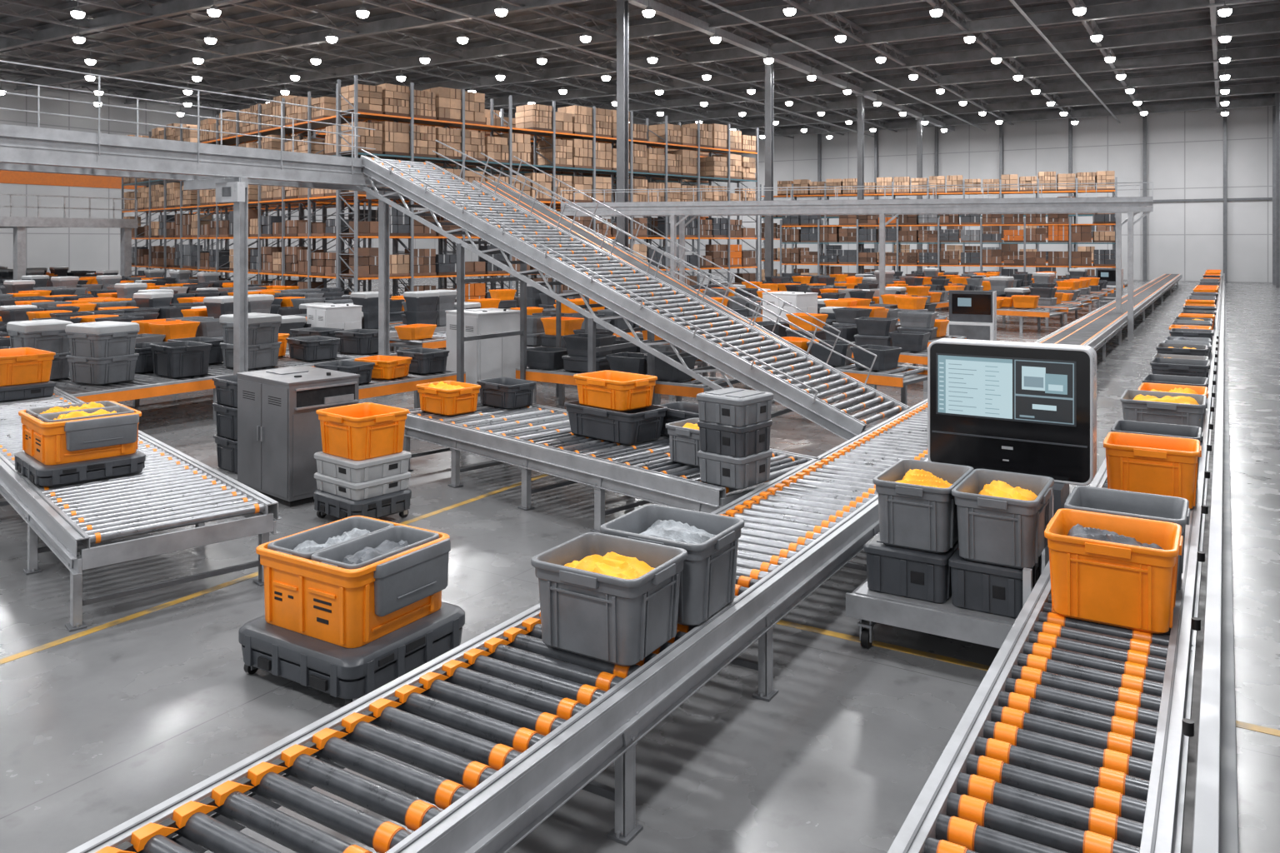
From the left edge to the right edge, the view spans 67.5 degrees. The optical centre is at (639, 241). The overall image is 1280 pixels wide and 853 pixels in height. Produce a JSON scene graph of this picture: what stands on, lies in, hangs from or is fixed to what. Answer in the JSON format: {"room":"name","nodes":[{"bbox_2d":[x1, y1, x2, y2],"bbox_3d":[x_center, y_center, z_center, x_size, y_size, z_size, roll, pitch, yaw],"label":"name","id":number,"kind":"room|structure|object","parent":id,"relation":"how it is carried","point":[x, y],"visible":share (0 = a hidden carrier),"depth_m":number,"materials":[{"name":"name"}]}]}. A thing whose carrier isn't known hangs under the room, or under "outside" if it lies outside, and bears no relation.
{"room":"distribution center","nodes":[
{"label":"distribution center","id":0,"kind":"room"},
{"bbox_2d":[0,75,509,280],"bbox_3d":[-41.669,-4.250,74.055,0.300,15.400,107.000,0,0,31],"label":"wall","id":1,"kind":"structure","parent":0,"point":[76,248],"depth_m":72.75,"materials":[{"name":"grey metal"}]},
{"bbox_2d":[0,170,149,189],"bbox_3d":[-40.994,-5.150,74.815,0.060,2.000,95.000,0,0,31],"label":"trim","id":2,"kind":"structure","parent":1,"relation":"attached to","point":[6,177],"depth_m":71.35,"materials":[{"name":"orange plastic"}]},
{"bbox_2d":[0,271,1279,852],"bbox_3d":[-8.345,3.550,53.890,78.200,0.200,107.300,0,0,31],"label":"floor","id":3,"kind":"structure","parent":0,"point":[100,729],"depth_m":7.59,"materials":[{"name":"concrete"}]},
{"bbox_2d":[0,193,137,279],"bbox_3d":[-40.027,0.535,53.136,20.300,5.830,13.060,0,0,31],"label":"platform","id":4,"kind":"object","parent":3,"relation":"on","point":[19,224],"visible":0.94,"depth_m":50.12,"materials":[{"name":"grey paint"}]},
{"bbox_2d":[0,386,281,631],"bbox_3d":[-7.949,3.019,13.032,1.850,0.862,11.002,0,0,-42],"label":"conveyor","id":5,"kind":"object","parent":3,"relation":"on","point":[174,489],"visible":0.73,"depth_m":9.52,"materials":[{"name":"silver metal"}]},
{"bbox_2d":[14,400,145,487],"bbox_3d":[-6.332,2.230,10.836,1.072,0.740,1.238,0,0,-45],"label":"bin","id":6,"kind":"object","parent":5,"relation":"on","point":[87,442],"visible":1,"depth_m":10.46,"materials":[{"name":"plastic"}]},
{"bbox_2d":[0,348,397,420],"bbox_3d":[-10.109,3.025,18.179,3.000,0.850,12.506,0,0,33],"label":"conveyor","id":7,"kind":"object","parent":3,"relation":"on","point":[145,385],"visible":0.21,"depth_m":17.83,"materials":[{"name":"metal"}]},
{"bbox_2d":[0,60,404,395],"bbox_3d":[-10.451,0.419,13.292,2.031,6.061,19.800,0,0,31],"label":"elevated platform frame","id":8,"kind":"object","parent":3,"relation":"on","point":[231,182],"visible":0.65,"depth_m":17.26,"materials":[{"name":"grey metal"}]},
{"bbox_2d":[0,123,363,174],"bbox_3d":[-11.061,-1.550,12.493,1.770,0.324,17.800,0,0,31],"label":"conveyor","id":9,"kind":"object","parent":8,"relation":"attached to","point":[10,135],"depth_m":15.99,"materials":[{"name":"grey metal"}]},
{"bbox_2d":[121,84,371,294],"bbox_3d":[-21.381,-1.744,53.943,5.799,10.388,30.122,0,0,-44],"label":"racks","id":10,"kind":"object","parent":3,"relation":"on","point":[162,196],"visible":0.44,"depth_m":48.26,"materials":[{"name":"cardboard"}]},
{"bbox_2d":[0,474,548,664],"bbox_3d":[-0.281,3.449,15.988,0.100,0.003,33.000,0,0,31],"label":"floor marking","id":11,"kind":"object","parent":3,"relation":"on","point":[47,646],"depth_m":9.10,"materials":[{"name":"yellow paint"}]},
{"bbox_2d":[235,365,359,507],"bbox_3d":[-4.732,2.620,13.236,1.485,1.660,1.080,0,0,41],"label":"tall cabinet","id":12,"kind":"object","parent":3,"relation":"on","point":[279,437],"visible":0.87,"depth_m":12.72,"materials":[{"name":"grey metal"}]},
{"bbox_2d":[305,304,362,329],"bbox_3d":[-8.135,2.555,25.451,1.060,1.790,1.130,0,0,-45],"label":"storage box","id":13,"kind":"object","parent":3,"relation":"on","point":[347,317],"visible":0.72,"depth_m":25.10,"materials":[{"name":"metal"}]},
{"bbox_2d":[238,515,464,705],"bbox_3d":[-2.328,2.942,7.818,1.378,1.015,1.292,0,0,31],"label":"robot","id":14,"kind":"object","parent":3,"relation":"on","point":[354,605],"visible":0.98,"depth_m":7.44,"materials":[{"name":"plastic"}]},
{"bbox_2d":[358,370,465,409],"bbox_3d":[-4.911,3.025,18.345,1.300,0.850,3.015,0,0,37],"label":"table","id":15,"kind":"object","parent":3,"relation":"on","point":[376,387],"visible":0.41,"depth_m":18.02,"materials":[{"name":"orange paint"}]},
{"bbox_2d":[445,308,519,399],"bbox_3d":[-3.368,2.455,20.784,1.260,1.990,1.230,0,0,-45],"label":"tall cabinet","id":16,"kind":"object","parent":3,"relation":"on","point":[495,357],"visible":0.61,"depth_m":20.28,"materials":[{"name":"metal"}]},
{"bbox_2d":[299,75,758,301],"bbox_3d":[-5.765,-1.750,52.931,26.818,10.400,10.099,0,0,-44],"label":"racks","id":17,"kind":"object","parent":3,"relation":"on","point":[575,145],"visible":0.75,"depth_m":47.96,"materials":[{"name":"cardboard"}]},
{"bbox_2d":[456,243,654,404],"bbox_3d":[-1.595,1.743,17.897,3.511,3.414,2.214,0,0,31],"label":"support frame","id":18,"kind":"object","parent":3,"relation":"on","point":[592,349],"depth_m":18.06,"materials":[{"name":"grey metal"}]},
{"bbox_2d":[69,283,1127,415],"bbox_3d":[-5.139,3.025,40.137,71.318,0.850,45.799,0,0,0],"label":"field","id":19,"kind":"object","parent":3,"relation":"on","point":[901,377],"visible":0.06,"depth_m":20.29,"materials":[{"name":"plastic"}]},
{"bbox_2d":[0,266,1108,381],"bbox_3d":[-5.443,2.060,40.249,70.324,1.080,45.048,0,0,0],"label":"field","id":20,"kind":"object","parent":19,"relation":"on","point":[177,307],"visible":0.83,"depth_m":29.06,"materials":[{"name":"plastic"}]},
{"bbox_2d":[402,399,822,533],"bbox_3d":[-0.805,3.019,13.057,6.604,0.862,2.070,0,0,45],"label":"conveyor","id":21,"kind":"object","parent":3,"relation":"on","point":[537,437],"visible":0.68,"depth_m":12.16,"materials":[{"name":"silver metal"}]},
{"bbox_2d":[415,380,480,415],"bbox_3d":[-2.932,2.381,14.677,0.874,0.439,0.684,0,0,41],"label":"storage tote","id":22,"kind":"object","parent":21,"relation":"on","point":[444,397],"visible":1,"depth_m":14.46,"materials":[{"name":"orange plastic"}]},
{"bbox_2d":[476,377,536,409],"bbox_3d":[-2.122,2.410,15.237,0.874,0.380,0.624,0,0,41],"label":"storage tote","id":23,"kind":"object","parent":21,"relation":"on","point":[502,392],"visible":1,"depth_m":15.02,"materials":[{"name":"plastic"}]},
{"bbox_2d":[657,401,699,436],"bbox_3d":[0.681,2.410,12.823,0.924,0.380,0.624,0,0,43],"label":"storage tote","id":24,"kind":"object","parent":21,"relation":"on","point":[677,411],"visible":0.28,"depth_m":12.78,"materials":[{"name":"plastic"}]},
{"bbox_2d":[665,418,699,467],"bbox_3d":[0.712,2.369,11.339,0.664,0.463,0.644,0,0,43],"label":"storage tote","id":25,"kind":"object","parent":21,"relation":"on","point":[684,437],"visible":0.44,"depth_m":11.17,"materials":[{"name":"grey plastic"}]},
{"bbox_2d":[614,0,631,251],"bbox_3d":[-0.761,-3.600,41.938,0.800,14.100,0.800,0,0,31],"label":"steel column","id":26,"kind":"structure","parent":3,"relation":"on","point":[622,5],"depth_m":41.84,"materials":[{"name":"silver metal"}]},
{"bbox_2d":[66,274,1182,852],"bbox_3d":[20.046,3.019,39.683,1.340,0.862,87.430,0,0,31],"label":"conveyor","id":27,"kind":"object","parent":3,"relation":"on","point":[532,723],"visible":0.65,"depth_m":5.37,"materials":[{"name":"silver metal"}]},
{"bbox_2d":[530,532,687,666],"bbox_3d":[-0.194,2.320,6.246,0.844,0.560,0.744,0,0,31],"label":"storage tote","id":28,"kind":"object","parent":27,"relation":"on","point":[612,599],"visible":1,"depth_m":6.04,"materials":[{"name":"grey plastic"}]},
{"bbox_2d":[600,504,744,626],"bbox_3d":[0.236,2.310,6.874,0.864,0.580,0.764,0,0,31],"label":"storage tote","id":29,"kind":"object","parent":27,"relation":"on","point":[707,577],"visible":0.7,"depth_m":6.74,"materials":[{"name":"grey plastic"}]},
{"bbox_2d":[360,155,909,440],"bbox_3d":[-0.814,0.544,17.343,10.992,4.646,1.917,0,0,35],"label":"incline conveyor","id":30,"kind":"object","parent":3,"relation":"on","point":[835,418],"visible":0.97,"depth_m":16.27,"materials":[{"name":"grey metal"}]},
{"bbox_2d":[356,140,876,418],"bbox_3d":[-1.091,0.205,17.531,10.670,4.899,2.612,0,0,31],"label":"frame","id":31,"kind":"object","parent":30,"relation":"attached to","point":[683,367],"depth_m":16.92,"materials":[{"name":"grey metal"}]},
{"bbox_2d":[476,152,840,401],"bbox_3d":[0.001,0.675,20.561,8.728,5.549,1.142,0,0,36],"label":"incline guard rail","id":32,"kind":"object","parent":3,"relation":"on","point":[678,398],"visible":0.53,"depth_m":20.46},
{"bbox_2d":[762,55,775,281],"bbox_3d":[7.471,-3.600,55.425,0.800,14.100,0.800,0,0,31],"label":"steel column","id":33,"kind":"structure","parent":3,"relation":"on","point":[768,67],"depth_m":55.29,"materials":[{"name":"silver metal"}]},
{"bbox_2d":[761,291,818,321],"bbox_3d":[4.676,2.505,29.933,1.160,1.890,1.330,0,0,-45],"label":"storage bin","id":34,"kind":"object","parent":3,"relation":"on","point":[805,302],"visible":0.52,"depth_m":29.55,"materials":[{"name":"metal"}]},
{"bbox_2d":[560,182,1153,340],"bbox_3d":[7.525,0.693,36.705,21.632,5.515,1.913,0,0,14],"label":"elevated platform frame","id":35,"kind":"object","parent":3,"relation":"on","point":[1132,212],"visible":0.98,"depth_m":35.42,"materials":[{"name":"grey metal"}]},
{"bbox_2d":[855,93,865,274],"bbox_3d":[15.963,-3.600,69.337,0.800,14.100,0.800,0,0,31],"label":"steel column","id":36,"kind":"structure","parent":3,"relation":"on","point":[860,97],"depth_m":69.22,"materials":[{"name":"silver metal"}]},
{"bbox_2d":[915,117,924,270],"bbox_3d":[24.143,-3.600,82.738,0.800,14.100,0.800,0,0,31],"label":"steel column","id":37,"kind":"structure","parent":3,"relation":"on","point":[919,125],"depth_m":82.58,"materials":[{"name":"silver metal"}]},
{"bbox_2d":[760,170,1117,281],"bbox_3d":[21.859,-0.801,72.633,25.620,8.503,1.600,0,0,19],"label":"racks","id":38,"kind":"object","parent":3,"relation":"on","point":[1102,176],"visible":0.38,"depth_m":71.36,"materials":[{"name":"cardboard"}]},
{"bbox_2d":[780,213,1115,280],"bbox_3d":[20.302,0.602,64.997,21.620,5.696,1.500,0,0,21],"label":"racks","id":39,"kind":"object","parent":3,"relation":"on","point":[1057,223],"visible":0.75,"depth_m":64.24,"materials":[{"name":"metal"}]},
{"bbox_2d":[845,338,1096,648],"bbox_3d":[3.202,2.249,8.929,1.643,2.399,2.941,0,0,31],"label":"cart","id":40,"kind":"object","parent":3,"relation":"on","point":[1030,408],"visible":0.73,"depth_m":9.61,"materials":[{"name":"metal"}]},
{"bbox_2d":[864,531,958,604],"bbox_3d":[2.432,2.776,8.380,0.700,0.408,0.920,0,0,31],"label":"crate","id":41,"kind":"object","parent":40,"relation":"on","point":[901,572],"visible":0.53,"depth_m":7.99,"materials":[{"name":"plastic"}]},
{"bbox_2d":[872,459,974,553],"bbox_3d":[2.473,2.292,8.332,0.684,0.560,0.964,0,0,31],"label":"storage tote","id":42,"kind":"object","parent":41,"relation":"on","point":[917,507],"visible":0.88,"depth_m":8.01,"materials":[{"name":"grey plastic"}]},
{"bbox_2d":[948,547,1041,619],"bbox_3d":[2.996,2.776,8.036,0.604,0.408,0.920,0,0,31],"label":"crate","id":43,"kind":"object","parent":40,"relation":"on","point":[976,586],"visible":0.47,"depth_m":7.66,"materials":[{"name":"plastic"}]},
{"bbox_2d":[951,469,1054,569],"bbox_3d":[3.020,2.292,7.951,0.684,0.560,0.964,0,0,31],"label":"storage tote","id":44,"kind":"object","parent":43,"relation":"on","point":[1003,517],"visible":1,"depth_m":7.64,"materials":[{"name":"grey plastic"}]},
{"bbox_2d":[946,290,996,340],"bbox_3d":[10.697,2.525,30.961,1.500,1.850,0.900,0,0,26],"label":"station","id":45,"kind":"object","parent":3,"relation":"on","point":[972,314],"visible":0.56,"depth_m":30.84,"materials":[{"name":"grey paint"}]},
{"bbox_2d":[775,620,1279,736],"bbox_3d":[3.863,3.449,7.097,7.600,0.003,0.100,0,0,31],"label":"floor marking","id":46,"kind":"object","parent":3,"relation":"on","point":[1238,724],"depth_m":8.03,"materials":[{"name":"yellow paint"}]},
{"bbox_2d":[887,275,1222,852],"bbox_3d":[22.709,3.019,38.566,1.100,0.862,86.500,0,0,31],"label":"conveyor","id":47,"kind":"object","parent":3,"relation":"on","point":[1072,740],"visible":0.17,"depth_m":5.03,"materials":[{"name":"silver metal"}]},
{"bbox_2d":[1044,508,1183,634],"bbox_3d":[3.336,2.310,6.751,0.844,0.580,0.784,0,0,31],"label":"storage tote","id":48,"kind":"object","parent":47,"relation":"on","point":[1107,569],"visible":1,"depth_m":6.51,"materials":[{"name":"orange plastic"}]},
{"bbox_2d":[1064,485,1189,593],"bbox_3d":[3.780,2.310,7.440,0.844,0.580,0.764,0,0,31],"label":"storage tote","id":49,"kind":"object","parent":47,"relation":"on","point":[1176,510],"visible":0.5,"depth_m":7.64,"materials":[{"name":"grey plastic"}]},
{"bbox_2d":[1103,431,1201,509],"bbox_3d":[5.167,2.310,9.675,0.864,0.580,0.764,0,0,30],"label":"storage tote","id":50,"kind":"object","parent":47,"relation":"on","point":[1157,465],"visible":0.9,"depth_m":9.43,"materials":[{"name":"orange plastic"}]},
{"bbox_2d":[1110,420,1203,484],"bbox_3d":[5.584,2.310,10.357,0.864,0.580,0.764,0,0,31],"label":"storage tote","id":51,"kind":"object","parent":47,"relation":"on","point":[1120,426],"visible":0.34,"depth_m":10.58,"materials":[{"name":"plastic"}]},
{"bbox_2d":[1120,390,1207,428],"bbox_3d":[7.009,2.322,12.827,1.004,0.556,1.024,0,0,31],"label":"storage tote","id":52,"kind":"object","parent":47,"relation":"on","point":[1185,409],"visible":0.8,"depth_m":12.51,"materials":[{"name":"grey plastic"}]},
{"bbox_2d":[1138,270,1221,398],"bbox_3d":[25.412,2.325,42.974,0.977,0.550,68.017,0,0,31],"label":"queue","id":53,"kind":"object","parent":47,"relation":"on","point":[1182,364],"visible":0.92,"depth_m":19.32,"materials":[{"name":"orange plastic"}]},
{"bbox_2d":[1095,268,1123,299],"bbox_3d":[27.788,2.525,56.848,1.500,1.850,0.900,0,0,36],"label":"station","id":54,"kind":"object","parent":3,"relation":"on","point":[1108,274],"visible":0.45,"depth_m":56.77,"materials":[{"name":"grey paint"}]},
{"bbox_2d":[1180,273,1239,852],"bbox_3d":[23.024,2.966,37.847,0.253,0.967,87.400,0,0,31],"label":"guard rail","id":55,"kind":"object","parent":3,"relation":"on","point":[1210,821],"visible":1,"depth_m":6.11,"materials":[{"name":"grey metal"}]},
{"bbox_2d":[0,0,1279,138],"bbox_3d":[-3.213,-11.240,62.297,77.600,1.420,87.000,0,0,31],"label":"roof","id":56,"kind":"structure","parent":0,"point":[1085,93],"depth_m":59.09,"materials":[{"name":"grey metal"}]},
{"bbox_2d":[70,0,84,18],"label":"lamps","id":57,"kind":"object","parent":56,"relation":"attached to","point":[77,12],"depth_m":42.93,"materials":[{"name":"metal"}]},
{"bbox_2d":[72,23,84,43],"label":"lamps","id":58,"kind":"object","parent":56,"relation":"attached to","point":[77,38],"depth_m":48.35,"materials":[{"name":"metal"}]},
{"bbox_2d":[85,46,95,80],"label":"lamps","id":59,"kind":"object","parent":56,"relation":"attached to","point":[90,60],"depth_m":54.42,"materials":[{"name":"metal"}]},
{"bbox_2d":[93,88,103,106],"label":"lamps","id":60,"kind":"object","parent":56,"relation":"attached to","point":[97,90],"depth_m":65.84,"materials":[{"name":"metal"}]},
{"bbox_2d":[176,100,191,116],"label":"lamps","id":61,"kind":"object","parent":56,"relation":"attached to","point":[187,102],"depth_m":71.49,"materials":[{"name":"metal"}]},
{"bbox_2d":[183,80,192,94],"label":"lamps","id":62,"kind":"object","parent":56,"relation":"attached to","point":[187,92],"depth_m":65.33,"materials":[{"name":"metal"}]},
{"bbox_2d":[191,45,203,81],"label":"lamps","id":63,"kind":"object","parent":56,"relation":"attached to","point":[197,59],"depth_m":54.10,"materials":[{"name":"metal"}]},
{"bbox_2d":[205,24,216,44],"label":"lamps","id":64,"kind":"object","parent":56,"relation":"attached to","point":[210,39],"depth_m":48.55,"materials":[{"name":"metal"}]},
{"bbox_2d":[207,0,220,17],"label":"lamps","id":65,"kind":"object","parent":56,"relation":"attached to","point":[213,11],"depth_m":42.61,"materials":[{"name":"metal"}]},
{"bbox_2d":[280,88,289,94],"label":"lamps","id":66,"kind":"object","parent":56,"relation":"attached to","point":[284,92],"depth_m":65.53,"materials":[{"name":"metal"}]},
{"bbox_2d":[290,73,299,80],"label":"lamps","id":67,"kind":"object","parent":56,"relation":"attached to","point":[294,77],"depth_m":59.59,"materials":[{"name":"metal"}]},
{"bbox_2d":[310,55,320,64],"label":"lamps","id":68,"kind":"object","parent":56,"relation":"attached to","point":[315,60],"depth_m":54.17,"materials":[{"name":"metal"}]},
{"bbox_2d":[325,22,337,43],"label":"lamps","id":69,"kind":"object","parent":56,"relation":"attached to","point":[331,38],"depth_m":48.25,"materials":[{"name":"metal"}]},
{"bbox_2d":[356,0,369,18],"label":"lamps","id":70,"kind":"object","parent":56,"relation":"attached to","point":[362,12],"depth_m":42.81,"materials":[{"name":"metal"}]},
{"bbox_2d":[396,68,405,81],"label":"lamps","id":71,"kind":"object","parent":56,"relation":"attached to","point":[401,77],"depth_m":59.82,"materials":[{"name":"metal"}]},
{"bbox_2d":[420,55,429,64],"label":"lamps","id":72,"kind":"object","parent":56,"relation":"attached to","point":[424,59],"depth_m":53.87,"materials":[{"name":"metal"}]},
{"bbox_2d":[457,23,468,44],"label":"lamps","id":73,"kind":"object","parent":56,"relation":"attached to","point":[462,39],"depth_m":48.45,"materials":[{"name":"metal"}]},
{"bbox_2d":[495,64,504,80],"label":"lamps","id":74,"kind":"object","parent":56,"relation":"attached to","point":[500,77],"depth_m":59.52,"materials":[{"name":"metal"}]},
{"bbox_2d":[495,0,507,16],"label":"lamps","id":75,"kind":"object","parent":56,"relation":"attached to","point":[501,11],"depth_m":42.51,"materials":[{"name":"metal"}]},
{"bbox_2d":[536,50,546,64],"label":"lamps","id":76,"kind":"object","parent":56,"relation":"attached to","point":[542,60],"depth_m":54.08,"materials":[{"name":"metal"}]},
{"bbox_2d":[559,79,566,94],"label":"lamps","id":77,"kind":"object","parent":56,"relation":"attached to","point":[562,91],"depth_m":65.14,"materials":[{"name":"metal"}]},
{"bbox_2d":[580,22,590,42],"label":"lamps","id":78,"kind":"object","parent":56,"relation":"attached to","point":[585,37],"depth_m":48.15,"materials":[{"name":"metal"}]},
{"bbox_2d":[601,65,610,80],"label":"lamps","id":79,"kind":"object","parent":56,"relation":"attached to","point":[606,77],"depth_m":59.71,"materials":[{"name":"metal"}]},
{"bbox_2d":[642,0,654,17],"label":"lamps","id":80,"kind":"object","parent":56,"relation":"attached to","point":[648,12],"depth_m":42.71,"materials":[{"name":"metal"}]},
{"bbox_2d":[647,55,657,63],"label":"lamps","id":81,"kind":"object","parent":56,"relation":"attached to","point":[652,59],"depth_m":53.76,"materials":[{"name":"metal"}]},
{"bbox_2d":[655,80,663,94],"label":"lamps","id":82,"kind":"object","parent":56,"relation":"attached to","point":[659,92],"depth_m":65.36,"materials":[{"name":"metal"}]},
{"bbox_2d":[702,72,710,79],"label":"lamps","id":83,"kind":"object","parent":56,"relation":"attached to","point":[706,76],"depth_m":59.39,"materials":[{"name":"metal"}]},
{"bbox_2d":[710,27,720,43],"label":"lamps","id":84,"kind":"object","parent":56,"relation":"attached to","point":[715,38],"depth_m":48.35,"materials":[{"name":"metal"}]},
{"bbox_2d":[747,82,755,94],"label":"lamps","id":85,"kind":"object","parent":56,"relation":"attached to","point":[751,91],"depth_m":65.02,"materials":[{"name":"metal"}]},
{"bbox_2d":[764,45,773,64],"label":"lamps","id":86,"kind":"object","parent":56,"relation":"attached to","point":[768,60],"depth_m":53.99,"materials":[{"name":"metal"}]},
{"bbox_2d":[783,0,795,15],"label":"lamps","id":87,"kind":"object","parent":56,"relation":"attached to","point":[789,10],"depth_m":42.39,"materials":[{"name":"metal"}]},
{"bbox_2d":[628,0,954,131],"bbox_3d":[10.753,-10.850,60.802,0.400,0.400,75.000,0,0,31],"label":"girder","id":88,"kind":"object","parent":56,"relation":"attached to","point":[661,9],"depth_m":54.29,"materials":[{"name":"grey metal"}]},
{"bbox_2d":[807,73,815,80],"label":"lamps","id":89,"kind":"object","parent":56,"relation":"attached to","point":[811,77],"depth_m":59.60,"materials":[{"name":"metal"}]},
{"bbox_2d":[835,21,845,42],"label":"lamps","id":90,"kind":"object","parent":56,"relation":"attached to","point":[840,37],"depth_m":48.05,"materials":[{"name":"metal"}]},
{"bbox_2d":[843,80,851,94],"label":"lamps","id":91,"kind":"object","parent":56,"relation":"attached to","point":[847,91],"depth_m":65.25,"materials":[{"name":"metal"}]},
{"bbox_2d":[873,92,880,106],"label":"lamps","id":92,"kind":"object","parent":56,"relation":"attached to","point":[877,102],"depth_m":70.89,"materials":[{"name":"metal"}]},
{"bbox_2d":[875,54,885,63],"label":"lamps","id":93,"kind":"object","parent":56,"relation":"attached to","point":[881,58],"depth_m":53.67,"materials":[{"name":"metal"}]},
{"bbox_2d":[909,66,918,79],"label":"lamps","id":94,"kind":"object","parent":56,"relation":"attached to","point":[912,76],"depth_m":59.30,"materials":[{"name":"metal"}]},
{"bbox_2d":[930,0,942,17],"label":"lamps","id":95,"kind":"object","parent":56,"relation":"attached to","point":[936,11],"depth_m":42.62,"materials":[{"name":"metal"}]},
{"bbox_2d":[936,79,944,94],"label":"lamps","id":96,"kind":"object","parent":56,"relation":"attached to","point":[940,90],"depth_m":64.95,"materials":[{"name":"metal"}]},
{"bbox_2d":[959,91,966,105],"label":"lamps","id":97,"kind":"object","parent":56,"relation":"attached to","point":[962,102],"depth_m":70.58,"materials":[{"name":"metal"}]},
{"bbox_2d":[964,22,974,43],"label":"lamps","id":98,"kind":"object","parent":56,"relation":"attached to","point":[969,38],"depth_m":48.26,"materials":[{"name":"metal"}]},
{"bbox_2d":[991,45,1001,64],"label":"lamps","id":99,"kind":"object","parent":56,"relation":"attached to","point":[996,59],"depth_m":53.89,"materials":[{"name":"metal"}]},
{"bbox_2d":[1013,64,1022,80],"label":"lamps","id":100,"kind":"object","parent":56,"relation":"attached to","point":[1017,77],"depth_m":59.52,"materials":[{"name":"metal"}]},
{"bbox_2d":[1031,87,1039,94],"label":"lamps","id":101,"kind":"object","parent":56,"relation":"attached to","point":[1035,91],"depth_m":65.14,"materials":[{"name":"metal"}]},
{"bbox_2d":[1073,0,1086,15],"label":"lamps","id":102,"kind":"object","parent":56,"relation":"attached to","point":[1079,10],"depth_m":42.31,"materials":[{"name":"metal"}]},
{"bbox_2d":[1090,21,1102,41],"label":"lamps","id":103,"kind":"object","parent":56,"relation":"attached to","point":[1097,37],"depth_m":47.95,"materials":[{"name":"metal"}]},
{"bbox_2d":[1105,48,1114,62],"label":"lamps","id":104,"kind":"object","parent":56,"relation":"attached to","point":[1110,57],"depth_m":53.59,"materials":[{"name":"metal"}]},
{"bbox_2d":[1115,63,1125,79],"label":"lamps","id":105,"kind":"object","parent":56,"relation":"attached to","point":[1121,76],"depth_m":59.22,"materials":[{"name":"metal"}]},
{"bbox_2d":[1125,86,1134,94],"label":"lamps","id":106,"kind":"object","parent":56,"relation":"attached to","point":[1129,90],"depth_m":64.85,"materials":[{"name":"metal"}]},
{"bbox_2d":[1133,99,1147,115],"label":"lamps","id":107,"kind":"object","parent":56,"relation":"attached to","point":[1137,102],"depth_m":70.70,"materials":[{"name":"metal"}]},
{"bbox_2d":[1218,22,1230,63],"label":"lamps","id":108,"kind":"object","parent":56,"relation":"attached to","point":[1224,37],"depth_m":48.32,"materials":[{"name":"metal"}]},
{"bbox_2d":[1217,0,1232,16],"label":"lamps","id":109,"kind":"object","parent":56,"relation":"attached to","point":[1225,11],"depth_m":42.53,"materials":[{"name":"metal"}]},
{"bbox_2d":[1220,72,1229,79],"label":"lamps","id":110,"kind":"object","parent":56,"relation":"attached to","point":[1225,76],"depth_m":59.42,"materials":[{"name":"metal"}]},
{"bbox_2d":[1220,87,1229,94],"label":"lamps","id":111,"kind":"object","parent":56,"relation":"attached to","point":[1225,90],"depth_m":65.06,"materials":[{"name":"metal"}]},
{"bbox_2d":[0,0,1279,113],"bbox_3d":[-8.345,-12.050,53.890,78.200,0.200,107.300,0,0,31],"label":"ceiling","id":112,"kind":"structure","parent":0,"point":[89,9],"depth_m":54.86,"materials":[{"name":"grey metal"}]},
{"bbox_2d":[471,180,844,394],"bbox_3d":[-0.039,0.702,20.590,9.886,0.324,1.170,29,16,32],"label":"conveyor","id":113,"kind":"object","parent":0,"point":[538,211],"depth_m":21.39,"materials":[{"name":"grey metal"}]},
{"bbox_2d":[560,196,1153,210],"bbox_3d":[7.540,-1.400,36.701,21.630,0.324,1.870,0,0,14],"label":"beam","id":114,"kind":"structure","parent":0,"point":[1117,201],"depth_m":35.59,"materials":[{"name":"grey metal"}]},
{"bbox_2d":[558,105,1272,283],"bbox_3d":[19.529,-4.250,99.555,78.200,15.400,0.300,0,0,31],"label":"wall","id":115,"kind":"structure","parent":0,"point":[1185,149],"depth_m":84.85,"materials":[{"name":"grey metal"}]},
{"bbox_2d":[817,109,1272,282],"bbox_3d":[33.870,-4.250,90.420,43.600,15.400,0.350,0,0,31],"label":"trim","id":116,"kind":"structure","parent":115,"relation":"attached to","point":[1224,199],"depth_m":83.98,"materials":[{"name":"grey paint"}]},
{"bbox_3d":[24.823,-4.250,33.469,0.300,15.400,107.000,0,0,31],"label":"wall","id":117,"kind":"structure","parent":0,"visible":0},
{"bbox_2d":[1272,82,1279,288],"bbox_3d":[30.276,-4.250,43.027,0.350,15.400,85.000,0,0,31],"label":"trim","id":118,"kind":"structure","parent":117,"relation":"attached to","point":[1276,109],"depth_m":71.57,"materials":[{"name":"grey paint"}]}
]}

